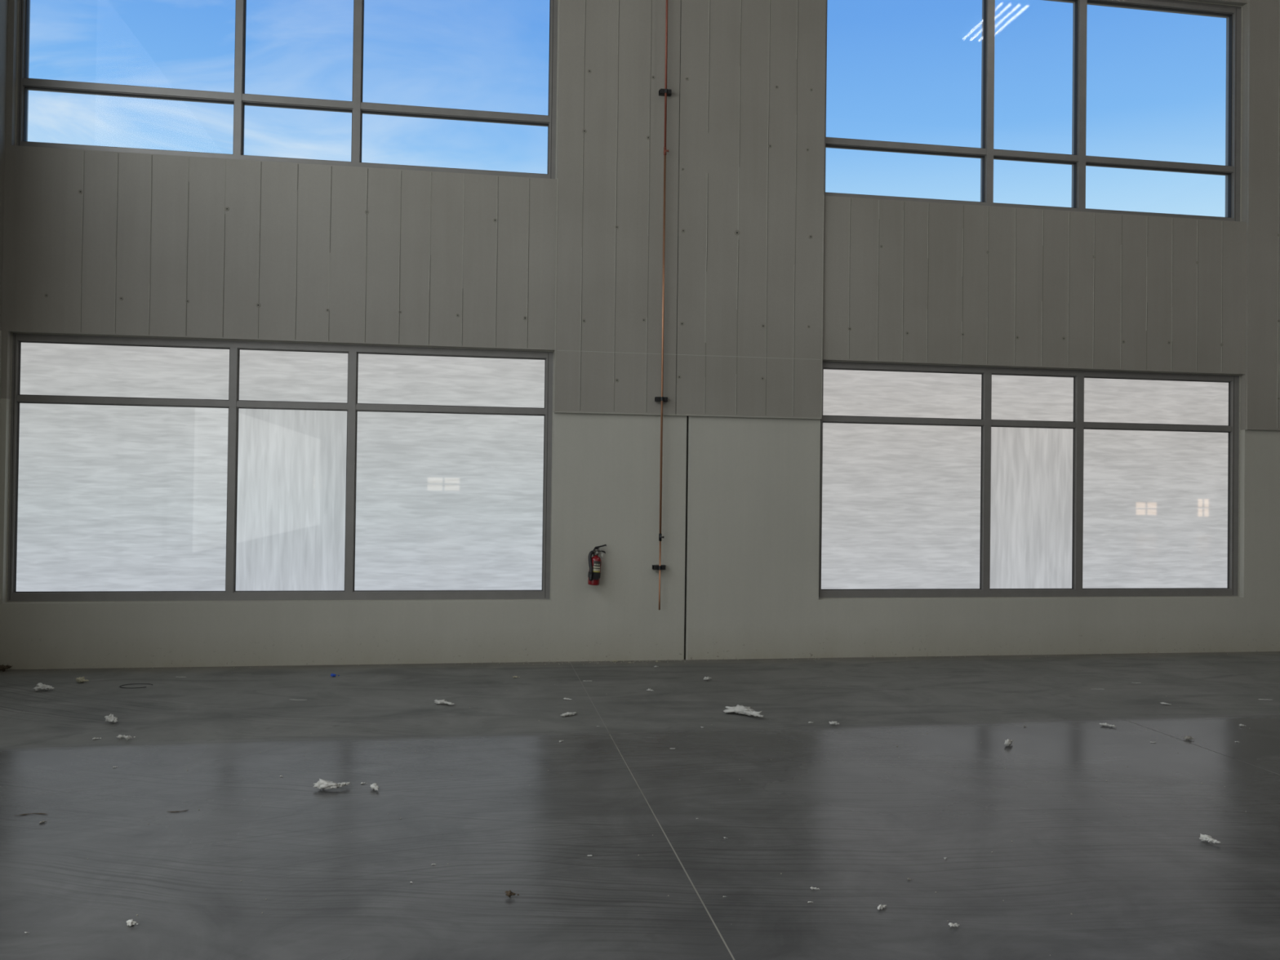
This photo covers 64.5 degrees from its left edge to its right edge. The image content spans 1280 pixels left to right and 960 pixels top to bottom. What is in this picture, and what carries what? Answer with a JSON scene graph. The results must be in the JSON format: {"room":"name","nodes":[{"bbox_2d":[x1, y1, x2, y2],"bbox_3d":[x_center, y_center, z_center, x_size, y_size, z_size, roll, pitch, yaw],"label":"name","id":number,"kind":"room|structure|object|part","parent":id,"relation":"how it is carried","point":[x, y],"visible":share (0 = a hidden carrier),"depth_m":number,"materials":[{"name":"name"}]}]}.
{"room":"empty warehouse","nodes":[
{"label":"empty warehouse","id":0,"kind":"room"},
{"bbox_2d":[0,0,8,392],"bbox_3d":[-2.841,-3.035,-8.429,0.300,9.000,34.816,1,-1,-9],"label":"wall","id":1,"kind":"structure","parent":0,"point":[3,3],"depth_m":8.73,"materials":[{"name":"paint"}]},
{"bbox_2d":[0,0,1279,669],"bbox_3d":[15.241,-2.564,12.281,42.650,9.000,0.334,1,-1,-9],"label":"wall","id":2,"kind":"structure","parent":0,"point":[741,452],"depth_m":9.69,"materials":[{"name":"paint"}]},
{"bbox_2d":[5,332,554,602],"bbox_3d":[-3.166,-0.077,9.260,4.720,2.350,0.137,1,-1,-9],"label":"window","id":3,"kind":"structure","parent":2,"relation":"in","point":[141,468],"depth_m":9.22,"materials":[{"name":"glass"}]},
{"bbox_2d":[14,0,559,178],"bbox_3d":[-3.116,-4.022,9.306,4.720,2.320,0.137,1,-1,-9],"label":"window","id":4,"kind":"structure","parent":2,"relation":"in","point":[238,99],"depth_m":9.23,"materials":[{"name":"metal"}]},
{"bbox_2d":[587,544,606,585],"bbox_3d":[-0.402,0.792,9.486,0.171,0.384,0.162,1,-1,-9],"label":"fire extinguisher","id":5,"kind":"object","parent":2,"relation":"attached to","point":[594,562],"visible":1,"depth_m":9.44,"materials":[{"name":"red metal"}]},
{"bbox_3d":[-0.372,0.630,9.492,0.110,0.066,0.030,6,-1,-9],"label":"squeeze lever","id":6,"kind":"part","parent":5,"relation":"part of","materials":[{"name":"black plastic"}]},
{"bbox_2d":[652,0,671,609],"bbox_3d":[0.231,-3.027,9.651,0.116,8.505,0.112,1,-1,-9],"label":"copper pipe","id":7,"kind":"object","parent":2,"relation":"attached to","point":[665,92],"visible":1,"depth_m":9.60,"materials":[{"name":"metal"}]},
{"bbox_2d":[734,230,739,235],"bbox_3d":[0.937,-2.384,9.785,0.055,0.054,0.003,1,-1,-9],"label":"tie","id":8,"kind":"object","parent":2,"relation":"attached to","point":[736,232],"visible":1,"depth_m":9.78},
{"bbox_2d":[818,360,1240,599],"bbox_3d":[4.039,0.028,10.432,4.660,2.350,0.137,1,-1,-9],"label":"window","id":9,"kind":"structure","parent":2,"relation":"in","point":[937,481],"depth_m":10.40,"materials":[{"name":"glass"}]},
{"bbox_2d":[823,0,1242,221],"bbox_3d":[4.089,-3.916,10.478,4.660,2.320,0.137,1,-1,-9],"label":"window","id":10,"kind":"structure","parent":2,"relation":"in","point":[1078,160],"depth_m":10.51,"materials":[{"name":"metal"}]},
{"bbox_2d":[0,651,1279,959],"bbox_3d":[17.975,1.871,-4.937,42.650,0.200,35.116,1,-1,-9],"label":"floor","id":11,"kind":"structure","parent":0,"point":[1124,855],"depth_m":5.08,"materials":[{"name":"concrete"}]},
{"bbox_2d":[0,664,12,671],"bbox_3d":[-5.413,1.601,8.654,0.055,0.063,0.128,0,-1,27],"label":"clump","id":12,"kind":"object","parent":11,"relation":"on","point":[2,668],"visible":1,"depth_m":8.63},
{"bbox_2d":[13,813,48,816],"bbox_3d":[-2.940,1.617,4.910,0.151,0.005,0.031,1,-1,-11],"label":"twig","id":13,"kind":"object","parent":11,"relation":"on","point":[30,813],"visible":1,"depth_m":4.92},
{"bbox_2d":[32,682,54,691],"bbox_3d":[-4.603,1.601,7.853,0.170,0.064,0.078,1,-1,11],"label":"scrap","id":14,"kind":"object","parent":11,"relation":"on","point":[39,686],"visible":1,"depth_m":7.83,"materials":[{"name":"white paper"}]},
{"bbox_2d":[75,676,88,683],"bbox_3d":[-4.509,1.612,8.195,0.122,0.053,0.050,0,-1,19],"label":"crumb","id":15,"kind":"object","parent":11,"relation":"on","point":[79,679],"visible":1,"depth_m":8.19,"materials":[{"name":"beige plastic"}]},
{"bbox_2d":[104,713,118,723],"bbox_3d":[-3.543,1.603,6.813,0.137,0.062,0.058,0,-1,22],"label":"scrap","id":16,"kind":"object","parent":11,"relation":"on","point":[111,718],"visible":1,"depth_m":6.81,"materials":[{"name":"white paper"}]},
{"bbox_2d":[116,734,125,738],"bbox_3d":[-3.267,1.619,6.404,0.068,0.028,0.033,1,-1,-24],"label":"scrap","id":17,"kind":"object","parent":11,"relation":"on","point":[119,736],"visible":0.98,"depth_m":6.39,"materials":[{"name":"white paper"}]},
{"bbox_2d":[124,735,135,740],"bbox_3d":[-3.204,1.618,6.373,0.064,0.031,0.027,1,-1,-44],"label":"scrap","id":18,"kind":"object","parent":11,"relation":"on","point":[126,737],"visible":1,"depth_m":6.36,"materials":[{"name":"white paper"}]},
{"bbox_2d":[126,919,138,926],"bbox_3d":[-1.845,1.610,3.689,0.050,0.020,0.024,0,-1,23],"label":"scrap","id":19,"kind":"object","parent":11,"relation":"on","point":[131,922],"visible":1,"depth_m":3.69,"materials":[{"name":"white paper"}]},
{"bbox_2d":[119,683,152,688],"bbox_3d":[-4.017,1.640,8.085,0.237,0.005,0.185,1,-1,-9],"label":"wire loop","id":20,"kind":"object","parent":11,"relation":"on","point":[133,683],"visible":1,"depth_m":8.07,"materials":[{"name":"black plastic"}]},
{"bbox_2d":[313,778,351,789],"bbox_3d":[-1.638,1.614,5.389,0.195,0.056,0.083,1,-1,-10],"label":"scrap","id":21,"kind":"object","parent":11,"relation":"on","point":[321,784],"visible":1,"depth_m":5.37,"materials":[{"name":"white paper"}]},
{"bbox_2d":[369,782,379,790],"bbox_3d":[-1.405,1.629,5.380,0.041,0.032,0.083,1,-1,-40],"label":"scrap","id":22,"kind":"object","parent":11,"relation":"on","point":[374,786],"visible":1,"depth_m":5.38,"materials":[{"name":"white paper"}]},
{"bbox_2d":[433,699,454,705],"bbox_3d":[-1.446,1.652,7.536,0.186,0.035,0.065,0,-1,22],"label":"strip","id":23,"kind":"object","parent":11,"relation":"on","point":[442,701],"visible":1,"depth_m":7.53,"materials":[{"name":"white paper"}]},
{"bbox_2d":[504,889,519,897],"bbox_3d":[-0.503,1.625,3.986,0.058,0.030,0.025,1,-1,3],"label":"clump","id":24,"kind":"object","parent":11,"relation":"on","point":[509,893],"visible":1,"depth_m":3.98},
{"bbox_2d":[560,711,577,716],"bbox_3d":[-0.505,1.665,7.226,0.147,0.026,0.059,1,-1,-42],"label":"strip","id":25,"kind":"object","parent":11,"relation":"on","point":[567,713],"visible":1,"depth_m":7.21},
{"bbox_2d":[44,653,1228,955],"bbox_3d":[0.859,1.684,6.572,11.637,0.014,6.318,1,-1,-9],"label":"debris specks","id":26,"kind":"object","parent":11,"relation":"on","point":[1175,653],"visible":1,"depth_m":9.44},
{"bbox_2d":[723,704,763,717],"bbox_3d":[0.767,1.661,7.311,0.334,0.068,0.151,0,-1,34],"label":"strip","id":27,"kind":"object","parent":11,"relation":"on","point":[741,709],"visible":1,"depth_m":7.29,"materials":[{"name":"white paper"}]},
{"bbox_2d":[828,720,839,724],"bbox_3d":[1.344,1.683,7.025,0.074,0.030,0.031,1,-1,17],"label":"scrap","id":28,"kind":"object","parent":11,"relation":"on","point":[832,722],"visible":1,"depth_m":7.02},
{"bbox_2d":[877,903,886,910],"bbox_3d":[0.935,1.648,3.925,0.055,0.020,0.022,1,-1,-38],"label":"scrap","id":29,"kind":"object","parent":11,"relation":"on","point":[879,907],"visible":1,"depth_m":3.92,"materials":[{"name":"white paper"}]},
{"bbox_2d":[948,922,959,927],"bbox_3d":[1.165,1.649,3.762,0.046,0.018,0.020,1,-1,1],"label":"scrap","id":30,"kind":"object","parent":11,"relation":"on","point":[951,924],"visible":1,"depth_m":3.76,"materials":[{"name":"white paper"}]},
{"bbox_2d":[1004,738,1013,746],"bbox_3d":[2.370,1.684,6.529,0.044,0.045,0.107,0,-1,27],"label":"scrap","id":31,"kind":"object","parent":11,"relation":"on","point":[1008,742],"visible":1,"depth_m":6.50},
{"bbox_2d":[1099,722,1116,727],"bbox_3d":[3.274,1.712,7.099,0.115,0.025,0.043,0,-1,33],"label":"strip","id":32,"kind":"object","parent":11,"relation":"on","point":[1105,724],"visible":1,"depth_m":7.09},
{"bbox_2d":[1183,736,1194,739],"bbox_3d":[3.643,1.712,6.738,0.068,0.026,0.028,1,-1,13],"label":"crumb","id":33,"kind":"object","parent":11,"relation":"on","point":[1185,737],"visible":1,"depth_m":6.73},
{"bbox_2d":[1199,833,1221,843],"bbox_3d":[2.658,1.673,4.726,0.044,0.032,0.090,1,-1,-43],"label":"scrap","id":34,"kind":"object","parent":11,"relation":"on","point":[1205,837],"visible":1,"depth_m":4.73,"materials":[{"name":"white paper"}]}
]}

